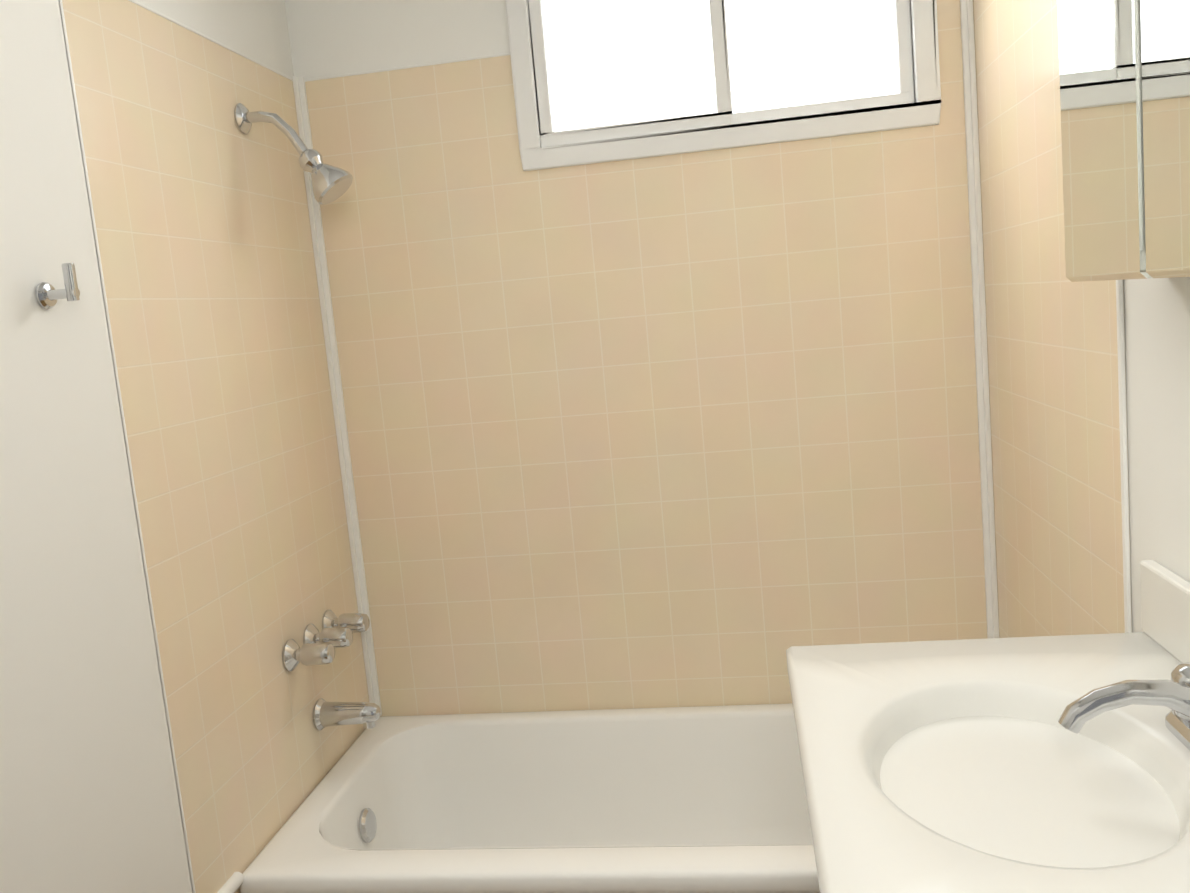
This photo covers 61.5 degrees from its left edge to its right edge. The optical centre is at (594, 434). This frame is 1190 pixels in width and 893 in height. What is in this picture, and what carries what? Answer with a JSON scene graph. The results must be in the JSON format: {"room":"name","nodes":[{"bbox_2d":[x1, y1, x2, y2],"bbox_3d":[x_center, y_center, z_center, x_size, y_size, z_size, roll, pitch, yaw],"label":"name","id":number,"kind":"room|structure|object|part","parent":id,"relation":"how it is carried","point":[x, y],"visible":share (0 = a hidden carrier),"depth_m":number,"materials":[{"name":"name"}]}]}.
{"room":"bathroom","nodes":[
{"label":"bathroom","id":0,"kind":"room"},
{"bbox_2d":[0,0,293,892],"bbox_3d":[-1.036,-0.024,1.800,0.640,2.440,1.346,-4,7,8],"label":"wall","id":1,"kind":"structure","parent":0,"point":[88,796],"depth_m":1.44,"materials":[{"name":"paint"}]},
{"bbox_2d":[35,263,79,308],"bbox_3d":[-0.755,-0.210,1.411,0.051,0.061,0.038,-4,7,8],"label":"robe hook","id":2,"kind":"object","parent":1,"relation":"attached to","point":[47,294],"visible":1,"depth_m":1.40,"materials":[{"name":"silver metal"}]},
{"bbox_2d":[62,0,368,892],"bbox_3d":[-0.668,0.183,2.025,0.006,1.908,0.848,-4,7,8],"label":"wall tile","id":3,"kind":"structure","parent":1,"relation":"attached to","point":[204,238],"depth_m":1.87,"materials":[{"name":"beige tile"}]},
{"bbox_2d":[217,872,243,892],"bbox_3d":[-0.657,0.813,1.740,0.025,0.025,0.146,-4,7,8],"label":"trim","id":4,"kind":"structure","parent":3,"relation":"attached to","point":[234,882],"depth_m":1.78,"materials":[{"name":"white ceramic"}]},
{"bbox_2d":[234,103,379,729],"bbox_3d":[-0.557,-0.021,2.107,0.217,1.340,0.266,-4,7,8],"label":"shower fixture","id":5,"kind":"object","parent":3,"relation":"attached to","point":[330,183],"visible":0.98,"depth_m":2.06,"materials":[{"name":"silver metal"}]},
{"bbox_2d":[285,0,938,124],"bbox_3d":[-0.193,-0.177,2.409,2.147,2.440,0.120,-4,7,8],"label":"wall","id":6,"kind":"structure","parent":0,"point":[331,37],"depth_m":2.29,"materials":[{"name":"paint"}]},
{"bbox_2d":[59,0,381,892],"bbox_3d":[-0.657,0.177,2.023,0.027,1.918,0.857,-4,7,8],"label":"trim","id":7,"kind":"structure","parent":6,"relation":"attached to","point":[299,86],"depth_m":2.36,"materials":[{"name":"paint"}]},
{"bbox_2d":[307,52,509,81],"bbox_3d":[-0.359,-0.081,2.375,0.489,1.548,0.017,-4,7,8],"label":"trim","id":8,"kind":"structure","parent":6,"relation":"attached to","point":[502,54],"depth_m":2.28,"materials":[{"name":"paint"}]},
{"bbox_2d":[305,0,986,716],"bbox_3d":[0.134,0.071,2.334,1.514,1.908,0.006,-4,7,8],"label":"wall tile","id":9,"kind":"structure","parent":6,"relation":"attached to","point":[689,430],"depth_m":2.31,"materials":[{"name":"beige tile"}]},
{"bbox_2d":[505,0,940,170],"bbox_3d":[0.264,-0.917,2.194,0.921,0.571,0.058,-4,7,8],"label":"window","id":10,"kind":"structure","parent":6,"relation":"in","point":[613,62],"depth_m":2.21,"materials":[{"name":"white plastic"}]},
{"bbox_3d":[0.265,-0.918,2.200,0.829,0.479,0.046,-4,7,8],"label":"window sash","id":11,"kind":"part","parent":10,"relation":"part of","materials":[{"name":"white"}]},
{"bbox_2d":[1123,277,1189,632],"bbox_3d":[0.754,-0.087,0.999,0.120,2.440,2.657,-4,7,8],"label":"wall","id":12,"kind":"structure","parent":0,"point":[1157,334],"depth_m":1.33,"materials":[{"name":"paint"}]},
{"bbox_2d":[960,0,1131,637],"bbox_3d":[0.820,0.066,1.836,0.012,1.918,0.790,-4,7,8],"label":"trim","id":13,"kind":"structure","parent":12,"relation":"attached to","point":[975,224],"depth_m":2.15,"materials":[{"name":"paint"}]},
{"bbox_2d":[973,0,1131,637],"bbox_3d":[0.825,0.070,1.837,0.006,1.908,0.784,-4,7,8],"label":"wall tile","id":14,"kind":"structure","parent":12,"relation":"attached to","point":[1052,350],"depth_m":1.78,"materials":[{"name":"beige tile"}]},
{"bbox_2d":[1057,0,1189,281],"bbox_3d":[0.580,-0.543,0.867,0.117,0.795,0.764,-4,7,8],"label":"medicine cabinet mirror","id":15,"kind":"object","parent":12,"relation":"attached to","point":[1124,68],"visible":1,"depth_m":1.07,"materials":[{"name":"mirror"}]},
{"bbox_3d":[0.531,-0.540,0.874,0.018,0.795,0.253,-4,7,8],"label":"door","id":16,"kind":"part","parent":15,"relation":"part of","materials":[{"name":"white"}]},
{"bbox_3d":[-0.191,1.245,1.312,2.267,0.100,2.657,-4,7,8],"label":"floor","id":17,"kind":"structure","parent":0,"visible":0},
{"bbox_2d":[240,703,819,892],"bbox_3d":[0.155,0.880,2.074,1.498,0.370,0.714,-4,7,8],"label":"bathtub","id":18,"kind":"object","parent":17,"relation":"on","point":[703,799],"visible":0.69,"depth_m":2.33,"materials":[{"name":"white ceramic"}]},
{"bbox_2d":[786,560,1189,892],"bbox_3d":[0.506,0.685,1.095,0.503,0.934,0.740,-4,7,8],"label":"bathroom vanity","id":19,"kind":"object","parent":17,"relation":"on","point":[1049,764],"visible":1,"depth_m":1.08,"materials":[{"name":"painted wood"},{"name":"cultured marble"},{"name":"chrome"}]},
{"bbox_2d":[1057,624,1189,788],"bbox_3d":[0.573,0.272,1.029,0.184,0.113,0.164,-4,7,8],"label":"faucet","id":20,"kind":"object","parent":19,"relation":"on","point":[1168,734],"depth_m":1.03,"materials":[{"name":"silver metal"}]}
]}

